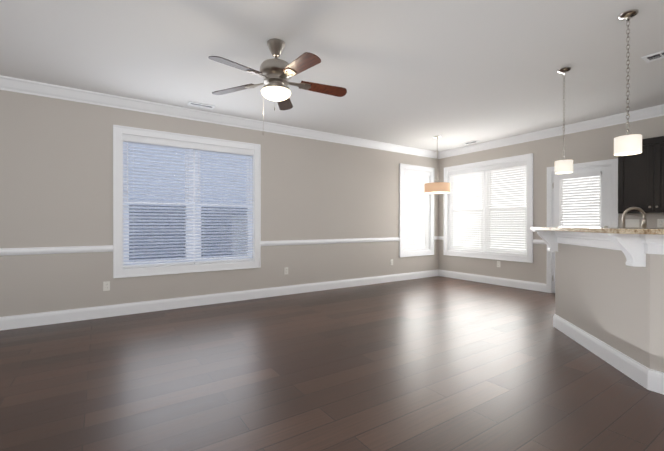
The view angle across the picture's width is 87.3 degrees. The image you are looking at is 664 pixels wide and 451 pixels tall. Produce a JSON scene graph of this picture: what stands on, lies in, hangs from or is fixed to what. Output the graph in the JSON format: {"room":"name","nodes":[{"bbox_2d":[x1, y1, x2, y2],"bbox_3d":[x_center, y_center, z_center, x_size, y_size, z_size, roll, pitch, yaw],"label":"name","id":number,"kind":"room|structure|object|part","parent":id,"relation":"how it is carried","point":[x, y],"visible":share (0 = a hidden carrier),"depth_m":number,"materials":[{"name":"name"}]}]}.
{"room":"empty living room","nodes":[
{"label":"empty living room","id":0,"kind":"room"},
{"bbox_2d":[0,90,438,316],"bbox_3d":[-1.829,-0.237,5.043,10.320,2.740,0.150,0,0,-34],"label":"wall","id":1,"kind":"structure","parent":0,"point":[56,172],"depth_m":4.53,"materials":[{"name":"grey paint"}]},
{"bbox_2d":[0,245,112,255],"bbox_3d":[-4.337,0.291,3.264,3.870,0.080,0.024,0,0,-34],"label":"trim","id":2,"kind":"structure","parent":1,"relation":"attached to","point":[45,250],"depth_m":4.01,"materials":[{"name":"white wood"}]},
{"bbox_2d":[103,281,109,290],"bbox_3d":[-2.791,0.750,4.308,0.070,0.115,0.007,0,0,-34],"label":"electrical outlet","id":3,"kind":"object","parent":1,"relation":"attached to","point":[106,285],"visible":1,"depth_m":4.31,"materials":[{"name":"white plastic"}]},
{"bbox_2d":[113,125,260,277],"bbox_3d":[-1.960,-0.300,4.933,1.940,1.913,0.167,0,0,-34],"label":"window","id":4,"kind":"structure","parent":1,"relation":"in","point":[192,203],"depth_m":4.84,"materials":[{"name":"white"}]},
{"bbox_2d":[129,205,246,261],"bbox_3d":[-1.997,0.106,4.989,1.654,0.814,0.001,0,0,-34],"label":"screen","id":5,"kind":"object","parent":4,"relation":"attached to","point":[185,234],"depth_m":4.86,"materials":[{"name":"grey metal"}]},
{"bbox_2d":[122,135,253,267],"bbox_3d":[-1.940,-0.302,4.904,1.740,1.689,0.078,0,0,-34],"label":"hardware piece","id":6,"kind":"object","parent":4,"relation":"attached to","point":[133,139],"visible":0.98,"depth_m":4.76,"materials":[{"name":"white plastic"}]},
{"bbox_3d":[-1.979,-0.305,4.961,1.594,1.557,0.034,0,0,-34],"label":"glass","id":7,"kind":"part","parent":4,"relation":"part of","materials":[{"name":"clear glass"}]},
{"bbox_2d":[0,269,439,330],"bbox_3d":[-1.784,1.061,4.979,10.020,0.145,0.015,0,0,-34],"label":"baseboard","id":8,"kind":"structure","parent":1,"relation":"attached to","point":[38,319],"depth_m":4.79,"materials":[{"name":"white wood"}]},
{"bbox_2d":[0,75,439,158],"bbox_3d":[-1.765,-1.541,4.944,10.020,0.132,0.080,0,0,-34],"label":"crown molding","id":9,"kind":"structure","parent":1,"relation":"attached to","point":[12,84],"depth_m":4.75,"materials":[{"name":"white wood"}]},
{"bbox_2d":[261,237,399,245],"bbox_3d":[0.131,0.281,6.251,3.000,0.080,0.024,0,0,-34],"label":"trim","id":10,"kind":"structure","parent":1,"relation":"attached to","point":[355,240],"depth_m":6.09,"materials":[{"name":"white wood"}]},
{"bbox_2d":[399,163,433,256],"bbox_3d":[1.772,-0.308,7.429,1.040,1.913,0.167,0,0,-34],"label":"window","id":11,"kind":"structure","parent":1,"relation":"in","point":[416,214],"depth_m":7.41,"materials":[{"name":"white"}]},
{"bbox_2d":[0,276,663,450],"bbox_3d":[0.602,1.205,1.411,10.320,0.120,8.900,0,0,-34],"label":"floor","id":12,"kind":"structure","parent":0,"point":[437,363],"depth_m":2.56,"materials":[{"name":"brown wood"}]},
{"bbox_2d":[543,239,663,393],"bbox_3d":[2.938,0.631,2.379,1.166,1.020,3.015,0,0,-34],"label":"kitchen island","id":13,"kind":"object","parent":12,"relation":"on","point":[609,295],"depth_m":2.82,"materials":[{"name":"grey paint"}]},
{"bbox_2d":[530,227,663,242],"bbox_3d":[2.805,0.071,2.410,1.461,0.100,3.218,0,0,-34],"label":"countertop","id":14,"kind":"structure","parent":13,"relation":"on","point":[579,234],"depth_m":3.02,"materials":[{"name":"beige stone"}]},
{"bbox_2d":[622,207,646,227],"bbox_3d":[2.606,0.033,3.026,0.201,0.391,0.155,0,0,-34],"label":"faucet","id":15,"kind":"object","parent":14,"relation":"on","point":[644,222],"visible":0.65,"depth_m":3.02,"materials":[{"name":"silver metal"}]},
{"bbox_2d":[598,235,645,270],"bbox_3d":[2.108,0.175,2.515,0.219,0.235,0.219,0,0,-34],"label":"corbel","id":16,"kind":"object","parent":13,"relation":"attached to","point":[620,252],"depth_m":2.54,"materials":[{"name":"white paint"}]},
{"bbox_2d":[0,0,663,151],"bbox_3d":[0.602,-1.655,1.402,10.320,0.120,8.900,0,0,-34],"label":"ceiling","id":17,"kind":"structure","parent":0,"point":[421,74],"depth_m":3.32,"materials":[{"name":"white paint"}]},
{"bbox_2d":[187,101,214,109],"bbox_3d":[-1.745,-1.600,4.644,0.330,0.010,0.160,0,0,-34],"label":"ceiling vent","id":18,"kind":"object","parent":17,"relation":"in","point":[201,105],"visible":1,"depth_m":4.63,"materials":[{"name":"white plastic"}]},
{"bbox_2d":[208,39,346,134],"bbox_3d":[-0.460,-1.200,3.017,1.252,0.800,1.207,0,0,-34],"label":"ceiling fan","id":19,"kind":"object","parent":17,"relation":"hanging from","point":[276,74],"visible":1,"depth_m":2.98,"materials":[{"name":"silver metal"}]},
{"bbox_3d":[-0.491,-1.139,3.057,0.256,0.068,0.256,0,0,-34],"label":"globe","id":20,"kind":"part","parent":19,"relation":"part of"},
{"bbox_2d":[424,136,449,193],"bbox_3d":[1.908,-1.101,6.306,0.452,1.019,0.452,0,0,-34],"label":"dining pendant light","id":21,"kind":"object","parent":17,"relation":"hanging from","point":[441,187],"visible":1,"depth_m":6.15,"materials":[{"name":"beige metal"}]},
{"bbox_3d":[1.908,-0.673,6.308,0.452,0.165,0.452,0,0,-34],"label":"lamp shade","id":22,"kind":"part","parent":21,"relation":"part of","materials":[{"name":"beige fabric"}]},
{"bbox_2d":[462,140,479,144],"bbox_3d":[2.695,-1.606,6.747,0.140,0.010,0.300,0,0,-34],"label":"ceiling vent","id":23,"kind":"object","parent":17,"relation":"in","point":[471,142],"visible":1,"depth_m":6.73,"materials":[{"name":"white plastic"}]},
{"bbox_2d":[555,67,572,173],"bbox_3d":[2.382,-1.072,3.574,0.160,1.059,0.160,0,0,-34],"label":"pendant light","id":24,"kind":"object","parent":17,"relation":"hanging from","point":[563,166],"visible":1,"depth_m":3.55,"materials":[{"name":"silver metal"}]},
{"bbox_3d":[2.382,-0.602,3.576,0.160,0.120,0.160,0,0,-34],"label":"lamp shade","id":25,"kind":"part","parent":24,"relation":"part of","materials":[{"name":"white fabric"}]},
{"bbox_2d":[614,9,641,155],"bbox_3d":[2.239,-1.071,2.633,0.164,1.054,0.164,0,0,-34],"label":"pendant light","id":26,"kind":"object","parent":17,"relation":"hanging from","point":[626,144],"visible":1,"depth_m":2.61,"materials":[{"name":"white fabric"}]},
{"bbox_2d":[616,151,638,154],"bbox_3d":[2.239,-0.554,2.635,0.156,0.004,0.156,0,0,-34],"label":"diffuser","id":27,"kind":"object","parent":26,"relation":"attached to","point":[617,152],"depth_m":2.63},
{"bbox_3d":[2.239,-0.607,2.634,0.164,0.125,0.164,0,0,-34],"label":"lamp shade","id":28,"kind":"part","parent":26,"relation":"part of","materials":[{"name":"white fabric"}]},
{"bbox_2d":[641,50,663,62],"bbox_3d":[3.082,-1.595,3.252,0.170,0.010,0.250,0,0,-34],"label":"ceiling vent","id":29,"kind":"object","parent":17,"relation":"in","point":[653,57],"visible":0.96,"depth_m":3.29,"materials":[{"name":"white plastic"}]},
{"bbox_2d":[438,116,663,283],"bbox_3d":[4.830,-0.234,4.233,0.150,2.740,8.600,0,0,-34],"label":"wall","id":30,"kind":"structure","parent":0,"point":[597,144],"depth_m":5.97,"materials":[{"name":"grey paint"}]},
{"bbox_2d":[443,153,532,262],"bbox_3d":[3.035,-0.306,6.884,0.167,1.913,1.883,0,0,-34],"label":"double window","id":31,"kind":"structure","parent":30,"relation":"in","point":[457,215],"depth_m":6.76,"materials":[{"name":"white"}]},
{"bbox_3d":[3.063,-0.311,6.902,0.034,1.557,1.537,0,0,-34],"label":"glass","id":32,"kind":"part","parent":31,"relation":"part of","materials":[{"name":"clear glass"}]},
{"bbox_2d":[440,270,545,291],"bbox_3d":[3.011,1.055,6.810,0.015,0.145,2.240,0,0,-34],"label":"baseboard","id":33,"kind":"structure","parent":30,"relation":"attached to","point":[535,286],"depth_m":6.62,"materials":[{"name":"white wood"}]},
{"bbox_2d":[440,104,663,158],"bbox_3d":[4.729,-1.538,4.173,0.080,0.132,8.400,0,0,-34],"label":"crown molding","id":34,"kind":"structure","parent":30,"relation":"attached to","point":[655,111],"depth_m":5.61,"materials":[{"name":"white wood"}]},
{"bbox_2d":[546,158,618,292],"bbox_3d":[3.932,0.077,5.492,0.233,2.110,0.970,0,0,-34],"label":"door frame","id":35,"kind":"structure","parent":30,"relation":"in","point":[613,164],"depth_m":5.44,"materials":[{"name":"white wood"}]},
{"bbox_3d":[3.868,0.042,5.449,0.078,1.711,0.582,0,0,-34],"label":"back door blind hardware","id":36,"kind":"part","parent":35,"relation":"part of","materials":[{"name":"white plastic"}]},
{"bbox_2d":[553,166,610,291],"bbox_3d":[3.925,0.113,5.487,0.050,1.997,0.784,0,0,-34],"label":"back door","id":37,"kind":"structure","parent":35,"relation":"attached to","point":[605,198],"depth_m":5.24,"materials":[{"name":"white wood"}]},
{"bbox_2d":[625,219,638,226],"bbox_3d":[4.259,-0.032,4.941,0.010,0.115,0.162,0,0,-34],"label":"light switch","id":38,"kind":"object","parent":30,"relation":"attached to","point":[631,222],"visible":0.98,"depth_m":4.94,"materials":[{"name":"white plastic"}]},
{"bbox_2d":[618,136,663,211],"bbox_3d":[4.297,-0.667,4.585,0.339,0.942,0.760,0,0,-34],"label":"upper cabinet","id":39,"kind":"object","parent":30,"relation":"attached to","point":[641,180],"depth_m":4.58,"materials":[{"name":"brown wood"}]},
{"bbox_3d":[4.486,-1.095,4.247,0.399,0.082,1.530,0,0,-34],"label":"crown","id":40,"kind":"part","parent":39,"relation":"part of","materials":[{"name":"brown wood"}]},
{"bbox_2d":[657,219,663,226],"bbox_3d":[4.430,-0.031,4.688,0.007,0.115,0.070,0,0,-34],"label":"electrical outlet","id":41,"kind":"object","parent":30,"relation":"attached to","point":[660,222],"visible":1,"depth_m":4.69,"materials":[{"name":"white plastic"}]},
{"label":"outside","id":42,"kind":"structure","parent":0,"visible":0},
{"bbox_2d":[129,145,423,261],"bbox_3d":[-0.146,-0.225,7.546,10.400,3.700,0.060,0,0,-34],"label":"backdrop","id":43,"kind":"structure","parent":42,"point":[202,207],"depth_m":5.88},
{"bbox_2d":[454,167,598,249],"bbox_3d":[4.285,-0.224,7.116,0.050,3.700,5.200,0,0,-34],"label":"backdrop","id":44,"kind":"structure","parent":42,"point":[521,213],"depth_m":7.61,"materials":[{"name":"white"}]}
]}

